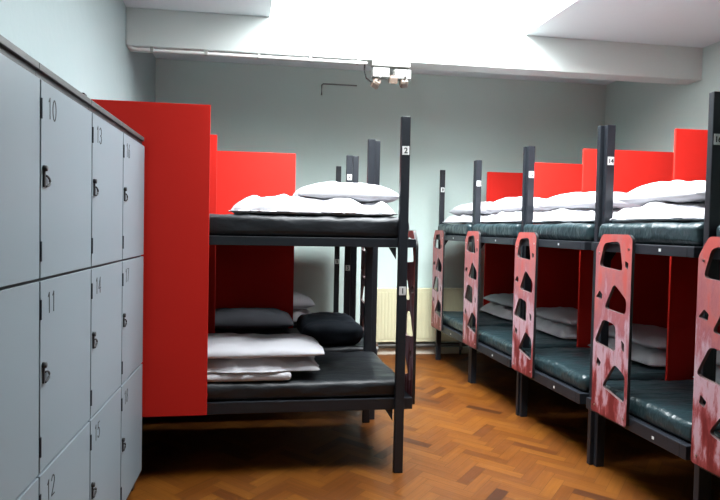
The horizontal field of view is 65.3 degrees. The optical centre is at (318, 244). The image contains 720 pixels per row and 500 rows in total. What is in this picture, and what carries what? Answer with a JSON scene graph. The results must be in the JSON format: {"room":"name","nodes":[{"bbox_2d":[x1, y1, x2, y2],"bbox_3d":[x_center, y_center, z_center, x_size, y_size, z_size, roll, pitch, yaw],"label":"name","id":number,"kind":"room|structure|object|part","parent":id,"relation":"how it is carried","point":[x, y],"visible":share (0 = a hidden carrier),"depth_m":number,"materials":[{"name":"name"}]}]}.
{"room":"dormitory","nodes":[
{"label":"dormitory","id":0,"kind":"room"},
{"bbox_2d":[0,0,155,101],"bbox_3d":[-1.218,-0.227,1.455,0.180,3.220,9.235,1,2,-8],"label":"wall","id":1,"kind":"structure","parent":0,"point":[82,42],"depth_m":3.39,"materials":[{"name":"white paint"}]},
{"bbox_2d":[126,7,702,84],"bbox_3d":[1.020,-1.752,5.042,5.273,0.307,0.190,1,2,-8],"label":"beam","id":2,"kind":"structure","parent":1,"relation":"attached to","point":[423,48],"depth_m":4.93,"materials":[{"name":"grey paint"}]},
{"bbox_2d":[127,45,366,64],"bbox_3d":[-0.576,-1.605,4.746,2.015,0.051,0.032,1,2,-8],"label":"cable trunking","id":3,"kind":"object","parent":2,"relation":"attached to","point":[151,49],"visible":1,"depth_m":4.73,"materials":[{"name":"white paint"}]},
{"bbox_2d":[364,60,410,88],"bbox_3d":[0.602,-1.479,4.913,0.422,0.244,0.116,1,2,-8],"label":"light","id":4,"kind":"object","parent":2,"relation":"attached to","point":[380,69],"visible":1,"depth_m":4.90,"materials":[{"name":"grey plastic"}]},
{"bbox_3d":[0.632,-1.579,4.935,0.340,0.043,0.075,1,2,-8],"label":"mounting rail","id":5,"kind":"part","parent":4,"relation":"part of","materials":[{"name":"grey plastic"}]},
{"bbox_2d":[155,58,605,347],"bbox_3d":[0.797,-0.344,6.477,5.575,3.220,0.150,1,2,-8],"label":"wall","id":6,"kind":"structure","parent":0,"point":[457,121],"depth_m":6.39,"materials":[{"name":"grey paint"}]},
{"bbox_2d":[321,83,356,94],"bbox_3d":[0.225,-1.726,6.262,0.408,0.133,0.016,1,2,-8],"label":"conduit","id":7,"kind":"object","parent":6,"relation":"attached to","point":[323,83],"visible":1,"depth_m":6.25,"materials":[{"name":"grey metal"}]},
{"bbox_2d":[377,347,480,354],"bbox_3d":[0.789,1.230,6.444,5.255,0.075,0.016,1,2,-8],"label":"baseboard","id":8,"kind":"structure","parent":6,"relation":"attached to","point":[422,350],"depth_m":6.51,"materials":[{"name":"beige paint"}]},
{"bbox_2d":[123,0,719,84],"bbox_3d":[1.484,-1.848,1.782,5.575,0.100,9.535,1,2,-8],"label":"ceiling","id":9,"kind":"structure","parent":0,"point":[685,23],"depth_m":4.81,"materials":[{"name":"white paint"}]},
{"bbox_2d":[272,0,558,23],"bbox_3d":[0.924,-2.328,3.544,2.462,0.730,2.870,1,2,-8],"label":"skylight","id":10,"kind":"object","parent":9,"relation":"attached to","point":[511,11],"depth_m":4.93,"materials":[{"name":"white glass"}]},
{"bbox_2d":[127,353,719,499],"bbox_3d":[1.422,1.470,1.884,5.475,0.100,9.435,1,2,-8],"label":"floor","id":11,"kind":"structure","parent":0,"point":[463,440],"depth_m":3.62,"materials":[{"name":"brown wood"}]},
{"bbox_2d":[0,35,39,499],"bbox_3d":[-0.990,0.429,1.419,0.375,1.919,0.481,1,2,-5],"label":"locker","id":12,"kind":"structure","parent":11,"relation":"on","point":[19,82],"depth_m":1.52,"materials":[{"name":"grey metal"}]},
{"bbox_3d":[-0.979,-0.519,1.389,0.362,0.022,0.481,1,2,-5],"label":"trim","id":13,"kind":"part","parent":12,"relation":"part of","materials":[{"name":"grey metal"}]},
{"bbox_3d":[-0.821,0.409,1.437,0.012,0.581,0.473,1,2,-5],"label":"door","id":14,"kind":"part","parent":12,"relation":"part of","materials":[{"name":"grey metal"}]},
{"bbox_3d":[-0.810,-0.185,1.419,0.012,0.589,0.473,1,2,-5],"label":"door","id":15,"kind":"part","parent":12,"relation":"part of","materials":[{"name":"grey metal"}]},
{"bbox_3d":[-0.832,1.005,1.455,0.012,0.591,0.473,1,2,-5],"label":"door","id":16,"kind":"part","parent":12,"relation":"part of","materials":[{"name":"grey metal"}]},
{"bbox_2d":[35,63,91,499],"bbox_3d":[-1.035,0.413,1.903,0.375,1.919,0.487,1,2,-5],"label":"locker","id":17,"kind":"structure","parent":11,"relation":"on","point":[64,280],"depth_m":1.88,"materials":[{"name":"grey metal"}]},
{"bbox_3d":[-0.876,0.989,1.939,0.012,0.591,0.479,1,2,-5],"label":"door","id":18,"kind":"part","parent":17,"relation":"part of","materials":[{"name":"grey metal"}]},
{"bbox_3d":[-1.023,-0.535,1.873,0.362,0.022,0.487,1,2,-5],"label":"trim","id":19,"kind":"part","parent":17,"relation":"part of","materials":[{"name":"grey metal"}]},
{"bbox_3d":[-0.865,0.394,1.920,0.012,0.581,0.479,1,2,-5],"label":"door","id":20,"kind":"part","parent":17,"relation":"part of","materials":[{"name":"grey metal"}]},
{"bbox_3d":[-0.854,-0.201,1.902,0.012,0.589,0.479,1,2,-5],"label":"door","id":21,"kind":"part","parent":17,"relation":"part of","materials":[{"name":"grey metal"}]},
{"bbox_2d":[88,100,122,499],"bbox_3d":[-1.078,0.398,2.377,0.375,1.919,0.463,1,2,-5],"label":"locker","id":22,"kind":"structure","parent":11,"relation":"on","point":[107,137],"depth_m":2.36,"materials":[{"name":"grey metal"}]},
{"bbox_3d":[-0.919,0.974,2.413,0.012,0.591,0.455,1,2,-5],"label":"door","id":23,"kind":"part","parent":22,"relation":"part of","materials":[{"name":"grey metal"}]},
{"bbox_3d":[-1.067,-0.550,2.347,0.362,0.022,0.463,1,2,-5],"label":"trim","id":24,"kind":"part","parent":22,"relation":"part of","materials":[{"name":"grey metal"}]},
{"bbox_3d":[-0.908,0.378,2.395,0.012,0.581,0.455,1,2,-5],"label":"door","id":25,"kind":"part","parent":22,"relation":"part of","materials":[{"name":"grey metal"}]},
{"bbox_3d":[-0.897,-0.216,2.377,0.012,0.589,0.455,1,2,-5],"label":"door","id":26,"kind":"part","parent":22,"relation":"part of","materials":[{"name":"grey metal"}]},
{"bbox_2d":[119,123,143,499],"bbox_3d":[-1.120,0.383,2.833,0.375,1.919,0.450,1,2,-5],"label":"locker","id":27,"kind":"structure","parent":11,"relation":"on","point":[133,149],"depth_m":2.82,"materials":[{"name":"grey metal"}]},
{"bbox_3d":[-0.961,0.959,2.869,0.012,0.591,0.442,1,2,-5],"label":"door","id":28,"kind":"part","parent":27,"relation":"part of","materials":[{"name":"grey metal"}]},
{"bbox_3d":[-0.950,0.364,2.851,0.012,0.581,0.442,1,2,-5],"label":"door","id":29,"kind":"part","parent":27,"relation":"part of","materials":[{"name":"grey metal"}]},
{"bbox_3d":[-1.109,-0.565,2.803,0.362,0.022,0.450,1,2,-5],"label":"trim","id":30,"kind":"part","parent":27,"relation":"part of","materials":[{"name":"grey metal"}]},
{"bbox_3d":[-0.939,-0.231,2.832,0.012,0.589,0.442,1,2,-5],"label":"door","id":31,"kind":"part","parent":27,"relation":"part of","materials":[{"name":"grey metal"}]},
{"bbox_2d":[83,93,418,472],"bbox_3d":[-0.436,0.246,3.601,1.968,2.171,0.890,1,2,-8],"label":"bunk bed","id":32,"kind":"object","parent":11,"relation":"on","point":[180,150],"visible":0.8,"depth_m":3.13,"materials":[{"name":"black"}]},
{"bbox_3d":[-0.961,0.091,3.098,0.692,1.743,0.015,1,2,-8],"label":"privacy panel","id":33,"kind":"part","parent":32,"relation":"part of","materials":[{"name":"red laminate"}]},
{"bbox_3d":[-1.079,0.034,3.946,0.695,1.630,0.015,1,2,-8],"label":"privacy panel","id":34,"kind":"part","parent":32,"relation":"part of","materials":[{"name":"red laminate"}]},
{"bbox_2d":[207,351,404,400],"bbox_3d":[-0.426,0.835,3.624,1.815,0.110,0.822,1,2,-8],"label":"mattress","id":35,"kind":"object","parent":32,"relation":"on","point":[359,373],"visible":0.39,"depth_m":3.31,"materials":[{"name":"black leather"}]},
{"bbox_2d":[207,371,290,381],"bbox_3d":[-0.541,0.758,3.461,0.707,0.051,0.507,1,2,-8],"label":"sheet","id":36,"kind":"object","parent":35,"relation":"on","point":[211,377],"visible":0.21,"depth_m":3.23,"materials":[{"name":"grey fabric"}]},
{"bbox_2d":[207,356,319,373],"bbox_3d":[-0.434,0.687,3.470,0.882,0.103,0.526,1,2,-9],"label":"duvet","id":37,"kind":"object","parent":36,"relation":"on","point":[306,363],"visible":0.42,"depth_m":3.27,"materials":[{"name":"grey fabric"}]},
{"bbox_2d":[208,333,324,358],"bbox_3d":[-0.438,0.615,3.460,0.908,0.110,0.484,1,2,-9],"label":"pillow","id":38,"kind":"object","parent":37,"relation":"on","point":[220,345],"visible":0.76,"depth_m":3.30,"materials":[{"name":"grey fabric"}]},
{"bbox_2d":[209,214,408,237],"bbox_3d":[-0.406,-0.124,3.595,1.817,0.130,0.821,1,2,-8],"label":"mattress","id":39,"kind":"object","parent":32,"relation":"on","point":[219,224],"visible":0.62,"depth_m":3.24,"materials":[{"name":"black leather"}]},
{"bbox_2d":[228,194,396,216],"bbox_3d":[-0.061,-0.254,3.570,1.024,0.144,0.662,1,2,-8],"label":"duvet","id":40,"kind":"object","parent":39,"relation":"on","point":[283,204],"visible":0.86,"depth_m":3.30,"materials":[{"name":"grey fabric"}]},
{"bbox_2d":[293,181,398,202],"bbox_3d":[0.162,-0.329,3.599,0.636,0.142,0.464,1,2,-9],"label":"pillow","id":41,"kind":"object","parent":40,"relation":"on","point":[359,192],"visible":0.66,"depth_m":3.39,"materials":[{"name":"grey fabric"}]},
{"bbox_3d":[-0.383,0.938,3.238,1.900,0.068,0.040,1,2,-8],"label":"rail","id":42,"kind":"part","parent":32,"relation":"part of","materials":[{"name":"black metal"}]},
{"bbox_3d":[-0.365,-0.019,3.209,1.900,0.052,0.040,1,2,-8],"label":"rail","id":43,"kind":"part","parent":32,"relation":"part of","materials":[{"name":"black metal"}]},
{"bbox_3d":[0.369,0.278,4.149,0.054,2.103,0.030,1,2,-8],"label":"post","id":44,"kind":"part","parent":32,"relation":"part of","materials":[{"name":"black metal"}]},
{"bbox_3d":[0.488,0.306,3.303,0.054,2.103,0.030,1,2,-8],"label":"post","id":45,"kind":"part","parent":32,"relation":"part of","materials":[{"name":"black metal"}]},
{"bbox_3d":[0.491,0.274,3.285,0.042,0.050,0.002,1,2,-8],"label":"number plate","id":46,"kind":"part","parent":32,"relation":"part of","materials":[{"name":"grey plastic"}]},
{"bbox_3d":[0.507,-0.546,3.260,0.042,0.050,0.002,1,2,-8],"label":"number plate","id":47,"kind":"part","parent":32,"relation":"part of","materials":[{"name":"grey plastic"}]},
{"bbox_2d":[215,141,381,418],"bbox_3d":[-0.515,0.250,4.541,1.968,2.103,0.918,1,2,-8],"label":"bunk bed","id":48,"kind":"object","parent":11,"relation":"on","point":[247,276],"visible":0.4,"depth_m":4.95,"materials":[{"name":"black"}]},
{"bbox_3d":[-0.861,0.003,4.924,1.293,1.640,0.015,1,2,-8],"label":"privacy panel","id":49,"kind":"part","parent":48,"relation":"part of","materials":[{"name":"red laminate"}]},
{"bbox_2d":[289,328,376,354],"bbox_3d":[-0.494,0.804,4.563,1.817,0.111,0.854,1,2,-8],"label":"mattress","id":50,"kind":"object","parent":48,"relation":"on","point":[346,348],"visible":0.05,"depth_m":4.26,"materials":[{"name":"black plastic"}]},
{"bbox_2d":[215,327,290,334],"bbox_3d":[-0.576,0.695,4.458,0.692,0.113,0.519,1,2,-8],"label":"blanket","id":51,"kind":"object","parent":50,"relation":"on","point":[271,330],"visible":0.28,"depth_m":4.25,"materials":[{"name":"black fabric"}]},
{"bbox_2d":[215,307,292,329],"bbox_3d":[-0.564,0.575,4.426,0.706,0.150,0.464,1,2,-8],"label":"pillow","id":52,"kind":"object","parent":51,"relation":"on","point":[256,318],"visible":0.74,"depth_m":4.24,"materials":[{"name":"grey fabric"}]},
{"bbox_2d":[297,312,363,344],"bbox_3d":[0.078,0.668,4.527,0.489,0.186,0.622,1,2,-8],"label":"pillow","id":53,"kind":"object","parent":50,"relation":"on","point":[325,327],"visible":0.9,"depth_m":4.26,"materials":[{"name":"black fabric"}]},
{"bbox_3d":[0.259,0.247,5.099,0.054,2.103,0.030,1,2,-8],"label":"post","id":54,"kind":"part","parent":48,"relation":"part of","materials":[{"name":"black metal"}]},
{"bbox_3d":[0.413,0.277,4.225,0.054,2.103,0.030,1,2,-8],"label":"post","id":55,"kind":"part","parent":48,"relation":"part of","materials":[{"name":"black metal"}]},
{"bbox_2d":[333,156,358,320],"bbox_3d":[-0.611,0.220,5.457,1.968,2.103,0.918,1,2,-8],"label":"bunk bed","id":56,"kind":"object","parent":11,"relation":"on","point":[355,173],"visible":0.17,"depth_m":5.13,"materials":[{"name":"black metal"}]},
{"bbox_3d":[0.193,0.218,6.018,0.054,2.103,0.030,1,2,-8],"label":"post","id":57,"kind":"part","parent":56,"relation":"part of","materials":[{"name":"black metal"}]},
{"bbox_3d":[0.317,0.247,5.140,0.054,2.103,0.030,1,2,-8],"label":"post","id":58,"kind":"part","parent":56,"relation":"part of","materials":[{"name":"black metal"}]},
{"bbox_3d":[-0.590,0.774,5.478,1.815,0.112,0.849,1,2,-8],"label":"mattress","id":59,"kind":"object","parent":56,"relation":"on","visible":0},
{"bbox_2d":[293,308,310,321],"bbox_3d":[-0.355,0.657,5.450,0.634,0.131,0.512,1,2,-14],"label":"duvet","id":60,"kind":"object","parent":59,"relation":"on","point":[296,312],"visible":0.15,"depth_m":5.29,"materials":[{"name":"grey fabric"}]},
{"bbox_2d":[293,292,314,308],"bbox_3d":[-0.355,0.544,5.445,0.545,0.158,0.454,0,2,-20],"label":"pillow","id":61,"kind":"object","parent":60,"relation":"on","point":[300,301],"visible":0.38,"depth_m":5.30,"materials":[{"name":"grey fabric"}]},
{"bbox_2d":[376,288,467,354],"bbox_3d":[1.257,0.889,6.440,2.200,0.775,0.069,1,2,-8],"label":"radiator","id":62,"kind":"object","parent":11,"relation":"on","point":[453,300],"visible":0.57,"depth_m":6.39,"materials":[{"name":"beige metal"}]},
{"bbox_2d":[418,288,463,288],"bbox_3d":[1.163,0.515,6.428,1.040,0.030,0.043,1,2,-8],"label":"grille","id":63,"kind":"object","parent":62,"relation":"attached to","point":[418,288],"depth_m":6.45,"materials":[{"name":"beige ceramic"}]},
{"bbox_2d":[431,160,522,381],"bbox_3d":[2.397,0.263,5.893,2.218,2.103,0.934,1,2,-8],"label":"bunk bed","id":64,"kind":"object","parent":11,"relation":"on","point":[499,263],"visible":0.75,"depth_m":6.24,"materials":[{"name":"black"}]},
{"bbox_3d":[1.345,0.234,6.199,0.054,2.103,0.030,1,2,-8],"label":"post","id":65,"kind":"part","parent":64,"relation":"part of","materials":[{"name":"black metal"}]},
{"bbox_3d":[1.330,0.893,5.762,0.040,0.068,0.791,1,2,-8],"label":"rail","id":66,"kind":"part","parent":64,"relation":"part of","materials":[{"name":"black metal"}]},
{"bbox_3d":[1.347,-0.065,5.733,0.040,0.052,0.791,1,2,-8],"label":"rail","id":67,"kind":"part","parent":64,"relation":"part of","materials":[{"name":"black metal"}]},
{"bbox_2d":[438,224,471,235],"bbox_3d":[2.375,-0.139,5.875,2.065,0.124,0.869,1,2,-8],"label":"mattress","id":68,"kind":"object","parent":64,"relation":"on","point":[450,229],"visible":0.17,"depth_m":5.62,"materials":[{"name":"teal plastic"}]},
{"bbox_2d":[443,214,499,223],"bbox_3d":[1.685,-0.276,5.794,0.625,0.129,0.841,1,2,-10],"label":"duvet","id":69,"kind":"object","parent":68,"relation":"on","point":[465,218],"visible":0.48,"depth_m":5.65,"materials":[{"name":"grey fabric"}]},
{"bbox_2d":[449,201,493,215],"bbox_3d":[1.684,-0.367,5.811,0.474,0.153,0.729,1,2,-5],"label":"pillow","id":70,"kind":"object","parent":69,"relation":"on","point":[459,210],"visible":0.44,"depth_m":5.64,"materials":[{"name":"grey fabric"}]},
{"bbox_3d":[1.471,0.263,5.305,0.054,2.103,0.030,1,2,-8],"label":"post","id":71,"kind":"part","parent":64,"relation":"part of","materials":[{"name":"black metal"}]},
{"bbox_2d":[437,311,512,332],"bbox_3d":[2.357,0.814,5.905,2.068,0.116,0.870,1,2,-8],"label":"mattress","id":72,"kind":"object","parent":64,"relation":"on","point":[453,319],"visible":0.16,"depth_m":5.68,"materials":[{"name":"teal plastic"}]},
{"bbox_2d":[479,302,518,319],"bbox_3d":[2.096,0.683,5.910,0.583,0.136,0.728,1,2,-8],"label":"duvet","id":73,"kind":"object","parent":72,"relation":"on","point":[505,312],"visible":0.43,"depth_m":5.82,"materials":[{"name":"grey fabric"}]},
{"bbox_2d":[483,293,518,307],"bbox_3d":[2.099,0.593,5.922,0.464,0.112,0.677,1,2,-11],"label":"pillow","id":74,"kind":"object","parent":73,"relation":"on","point":[505,299],"visible":0.44,"depth_m":5.91,"materials":[{"name":"grey fabric"}]},
{"bbox_3d":[2.625,0.024,6.365,1.550,1.640,0.015,1,2,-8],"label":"privacy panel","id":75,"kind":"part","parent":64,"relation":"part of","materials":[{"name":"red laminate"}]},
{"bbox_2d":[463,147,581,415],"bbox_3d":[2.528,0.293,4.967,2.218,2.103,0.932,1,2,-8],"label":"bunk bed","id":76,"kind":"object","parent":11,"relation":"on","point":[558,268],"visible":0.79,"depth_m":5.32,"materials":[{"name":"black"}]},
{"bbox_3d":[1.478,0.264,5.274,0.054,2.103,0.030,1,2,-8],"label":"post","id":77,"kind":"part","parent":76,"relation":"part of","materials":[{"name":"black metal"}]},
{"bbox_3d":[1.460,0.923,4.837,0.040,0.068,0.789,1,2,-8],"label":"rail","id":78,"kind":"part","parent":76,"relation":"part of","materials":[{"name":"black metal"}]},
{"bbox_3d":[1.478,-0.034,4.808,0.040,0.052,0.789,1,2,-8],"label":"rail","id":79,"kind":"part","parent":76,"relation":"part of","materials":[{"name":"black metal"}]},
{"bbox_2d":[473,223,520,237],"bbox_3d":[2.504,-0.109,4.951,2.063,0.124,0.866,1,2,-8],"label":"mattress","id":80,"kind":"object","parent":76,"relation":"on","point":[503,230],"visible":0.27,"depth_m":4.68,"materials":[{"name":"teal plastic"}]},
{"bbox_2d":[480,210,560,223],"bbox_3d":[1.810,-0.246,4.851,0.632,0.131,0.834,1,2,-7],"label":"duvet","id":81,"kind":"object","parent":80,"relation":"on","point":[505,217],"visible":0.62,"depth_m":4.72,"materials":[{"name":"grey fabric"}]},
{"bbox_2d":[484,197,547,212],"bbox_3d":[1.815,-0.337,4.886,0.474,0.157,0.727,1,2,-9],"label":"pillow","id":82,"kind":"object","parent":81,"relation":"on","point":[509,204],"visible":0.39,"depth_m":4.77,"materials":[{"name":"grey fabric"}]},
{"bbox_3d":[2.563,0.952,4.575,2.150,0.068,0.040,1,2,-8],"label":"rail","id":83,"kind":"part","parent":76,"relation":"part of","materials":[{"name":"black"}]},
{"bbox_3d":[2.580,-0.005,4.545,2.150,0.052,0.040,1,2,-8],"label":"rail","id":84,"kind":"part","parent":76,"relation":"part of","materials":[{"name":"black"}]},
{"bbox_3d":[1.601,0.294,4.381,0.054,2.103,0.030,1,2,-8],"label":"post","id":85,"kind":"part","parent":76,"relation":"part of","materials":[{"name":"black metal"}]},
{"bbox_2d":[471,326,576,355],"bbox_3d":[2.488,0.844,4.980,2.064,0.117,0.866,1,2,-8],"label":"mattress","id":86,"kind":"object","parent":76,"relation":"on","point":[499,338],"visible":0.19,"depth_m":4.71,"materials":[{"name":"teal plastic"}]},
{"bbox_2d":[536,316,576,338],"bbox_3d":[2.252,0.719,4.997,0.590,0.124,0.720,1,2,-6],"label":"duvet","id":87,"kind":"object","parent":86,"relation":"on","point":[558,329],"visible":0.3,"depth_m":4.80,"materials":[{"name":"grey fabric"}]},
{"bbox_2d":[536,307,577,324],"bbox_3d":[2.249,0.630,4.999,0.464,0.116,0.675,1,2,-11],"label":"pillow","id":88,"kind":"object","parent":87,"relation":"on","point":[566,315],"visible":0.53,"depth_m":4.88,"materials":[{"name":"grey fabric"}]},
{"bbox_3d":[2.751,0.054,5.438,1.560,1.640,0.015,1,2,-8],"label":"privacy panel","id":89,"kind":"part","parent":76,"relation":"part of","materials":[{"name":"red laminate"}]},
{"bbox_2d":[512,126,673,464],"bbox_3d":[2.657,0.324,4.052,2.218,2.103,0.913,1,2,-8],"label":"bunk bed","id":90,"kind":"object","parent":11,"relation":"on","point":[632,169],"visible":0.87,"depth_m":4.37,"materials":[{"name":"black"}]},
{"bbox_3d":[1.618,0.295,4.351,0.054,2.103,0.030,1,2,-8],"label":"post","id":91,"kind":"part","parent":90,"relation":"part of","materials":[{"name":"black metal"}]},
{"bbox_3d":[1.636,-0.537,4.309,0.042,0.050,0.002,1,2,-8],"label":"number plate","id":92,"kind":"part","parent":90,"relation":"part of","materials":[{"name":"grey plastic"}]},
{"bbox_3d":[1.589,0.954,3.922,0.040,0.068,0.770,1,2,-8],"label":"rail","id":93,"kind":"part","parent":90,"relation":"part of","materials":[{"name":"black metal"}]},
{"bbox_3d":[1.607,-0.004,3.893,0.040,0.052,0.770,1,2,-8],"label":"rail","id":94,"kind":"part","parent":90,"relation":"part of","materials":[{"name":"black metal"}]},
{"bbox_2d":[524,223,623,240],"bbox_3d":[2.634,-0.077,4.035,2.068,0.122,0.858,1,2,-8],"label":"mattress","id":95,"kind":"object","parent":90,"relation":"on","point":[563,231],"visible":0.43,"depth_m":3.74,"materials":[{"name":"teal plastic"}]},
{"bbox_2d":[532,207,652,223],"bbox_3d":[1.951,-0.214,3.941,0.628,0.130,0.784,1,2,-7],"label":"duvet","id":96,"kind":"object","parent":95,"relation":"on","point":[561,215],"visible":0.46,"depth_m":3.83,"materials":[{"name":"grey fabric"}]},
{"bbox_2d":[537,192,641,209],"bbox_3d":[1.944,-0.304,3.971,0.474,0.148,0.711,1,2,-10],"label":"pillow","id":97,"kind":"object","parent":96,"relation":"on","point":[574,200],"visible":0.47,"depth_m":3.81,"materials":[{"name":"grey fabric"}]},
{"bbox_3d":[2.690,0.982,3.669,2.150,0.068,0.040,1,2,-8],"label":"rail","id":98,"kind":"part","parent":90,"relation":"part of","materials":[{"name":"black metal"}]},
{"bbox_3d":[2.708,0.025,3.640,2.150,0.052,0.040,1,2,-8],"label":"rail","id":99,"kind":"part","parent":90,"relation":"part of","materials":[{"name":"black metal"}]},
{"bbox_2d":[521,347,665,391],"bbox_3d":[2.616,0.874,4.064,2.068,0.118,0.847,1,2,-8],"label":"mattress","id":100,"kind":"object","parent":90,"relation":"on","point":[571,366],"visible":0.31,"depth_m":3.80,"materials":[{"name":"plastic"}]},
{"bbox_2d":[588,336,665,366],"bbox_3d":[2.417,0.749,4.090,0.596,0.123,0.710,1,2,-10],"label":"duvet","id":101,"kind":"object","parent":100,"relation":"on","point":[653,357],"visible":0.3,"depth_m":3.83,"materials":[{"name":"grey fabric"}]},
{"bbox_2d":[609,323,666,348],"bbox_3d":[2.418,0.661,4.090,0.464,0.117,0.660,1,2,-11],"label":"pillow","id":102,"kind":"object","parent":101,"relation":"on","point":[652,336],"visible":0.38,"depth_m":3.94,"materials":[{"name":"grey fabric"}]},
{"bbox_3d":[1.729,0.324,3.475,0.054,2.103,0.030,1,2,-8],"label":"post","id":103,"kind":"part","parent":90,"relation":"part of","materials":[{"name":"black metal"}]},
{"bbox_3d":[2.852,0.085,4.509,1.620,1.640,0.015,1,2,-8],"label":"privacy panel","id":104,"kind":"part","parent":90,"relation":"part of","materials":[{"name":"red laminate"}]},
{"bbox_2d":[586,125,719,499],"bbox_3d":[2.780,0.353,3.182,2.218,2.103,0.841,1,2,-8],"label":"bunk bed","id":105,"kind":"object","parent":11,"relation":"on","point":[690,145],"visible":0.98,"depth_m":3.32,"materials":[{"name":"black"}]},
{"bbox_3d":[2.705,0.986,3.565,2.150,0.068,0.040,1,2,-8],"label":"rail","id":106,"kind":"part","parent":105,"relation":"part of","materials":[{"name":"black metal"}]},
{"bbox_3d":[2.723,0.028,3.536,2.150,0.052,0.040,1,2,-8],"label":"rail","id":107,"kind":"part","parent":105,"relation":"part of","materials":[{"name":"black metal"}]},
{"bbox_3d":[1.758,0.326,3.447,0.054,2.103,0.030,1,2,-8],"label":"post","id":108,"kind":"part","parent":105,"relation":"part of","materials":[{"name":"black metal"}]},
{"bbox_3d":[1.775,-0.507,3.405,0.042,0.050,0.002,1,2,-8],"label":"number plate","id":109,"kind":"part","parent":105,"relation":"part of","materials":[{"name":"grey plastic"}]},
{"bbox_3d":[1.712,0.983,3.052,0.040,0.068,0.698,1,2,-8],"label":"rail","id":110,"kind":"part","parent":105,"relation":"part of","materials":[{"name":"black metal"}]},
{"bbox_3d":[1.730,0.025,3.023,0.040,0.052,0.698,1,2,-8],"label":"rail","id":111,"kind":"part","parent":105,"relation":"part of","materials":[{"name":"black metal"}]},
{"bbox_2d":[599,222,703,245],"bbox_3d":[2.756,-0.050,3.164,2.068,0.125,0.777,1,2,-8],"label":"mattress","id":112,"kind":"object","parent":105,"relation":"on","point":[662,233],"visible":0.77,"depth_m":2.88,"materials":[{"name":"black leather"}]},
{"bbox_2d":[610,200,704,222],"bbox_3d":[2.072,-0.191,3.074,0.609,0.138,0.732,1,2,-10],"label":"duvet","id":113,"kind":"object","parent":112,"relation":"on","point":[653,211],"visible":0.71,"depth_m":2.98,"materials":[{"name":"grey fabric"}]},
{"bbox_2d":[618,180,705,205],"bbox_3d":[2.067,-0.283,3.100,0.474,0.149,0.650,1,2,-5],"label":"pillow","id":114,"kind":"object","parent":113,"relation":"on","point":[676,191],"visible":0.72,"depth_m":2.98,"materials":[{"name":"grey fabric"}]},
{"bbox_2d":[606,379,719,441],"bbox_3d":[2.739,0.904,3.194,2.072,0.116,0.781,1,2,-8],"label":"mattress","id":115,"kind":"object","parent":105,"relation":"on","point":[667,405],"visible":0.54,"depth_m":3.04,"materials":[{"name":"leather"}]},
{"bbox_2d":[693,365,719,383],"bbox_3d":[2.609,0.778,3.218,0.574,0.131,0.635,1,2,-8],"label":"duvet","id":116,"kind":"object","parent":115,"relation":"on","point":[717,380],"visible":0.23,"depth_m":3.31,"materials":[{"name":"grey fabric"}]},
{"bbox_2d":[716,350,719,365],"bbox_3d":[2.611,0.685,3.230,0.464,0.116,0.604,1,2,-11],"label":"pillow","id":117,"kind":"object","parent":116,"relation":"on","point":[718,351],"visible":0.16,"depth_m":3.33,"materials":[{"name":"grey fabric"}]},
{"bbox_3d":[2.808,1.010,2.835,2.150,0.068,0.040,1,2,-8],"label":"rail","id":118,"kind":"part","parent":105,"relation":"part of","materials":[{"name":"black metal"}]},
{"bbox_3d":[2.987,0.115,3.605,1.605,1.640,0.015,1,2,-8],"label":"privacy panel","id":119,"kind":"part","parent":105,"relation":"part of","materials":[{"name":"red laminate"}]},
{"bbox_3d":[2.826,0.053,2.806,2.150,0.052,0.040,1,2,-8],"label":"rail","id":120,"kind":"part","parent":105,"relation":"part of","materials":[{"name":"black metal"}]},
{"bbox_3d":[1.847,0.352,2.641,0.054,2.103,0.030,1,2,-8],"label":"post","id":121,"kind":"part","parent":105,"relation":"part of","materials":[{"name":"black"}]},
{"bbox_2d":[691,91,719,499],"bbox_3d":[2.904,0.382,2.300,2.218,2.103,0.938,1,2,-8],"label":"bunk bed","id":122,"kind":"object","parent":11,"relation":"on","point":[705,446],"visible":1,"depth_m":2.56,"materials":[{"name":"black"}]},
{"bbox_3d":[1.855,0.055,2.141,0.040,0.052,0.795,1,2,-8],"label":"rail","id":123,"kind":"part","parent":122,"relation":"part of","materials":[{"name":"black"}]},
{"bbox_2d":[714,431,719,438],"bbox_3d":[2.863,0.934,2.312,2.066,0.115,0.870,1,2,-8],"label":"mattress","id":124,"kind":"object","parent":122,"relation":"on","point":[716,433],"visible":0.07,"depth_m":2.54,"materials":[{"name":"black leather"}]},
{"bbox_3d":[1.826,-0.480,2.561,0.042,0.050,0.002,1,2,-8],"label":"number plate","id":125,"kind":"part","parent":122,"relation":"part of","materials":[{"name":"grey plastic"}]},
{"bbox_2d":[716,225,719,236],"bbox_3d":[2.880,-0.020,2.281,2.068,0.125,0.878,1,2,-8],"label":"mattress","id":126,"kind":"object","parent":122,"relation":"on","point":[718,227],"visible":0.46,"depth_m":2.54,"materials":[{"name":"leather"}]},
{"bbox_2d":[605,41,719,151],"bbox_3d":[4.138,-0.151,2.214,0.150,3.220,9.235,1,2,-8],"label":"wall","id":127,"kind":"structure","parent":0,"point":[646,116],"depth_m":5.86,"materials":[{"name":"grey paint"}]}
]}

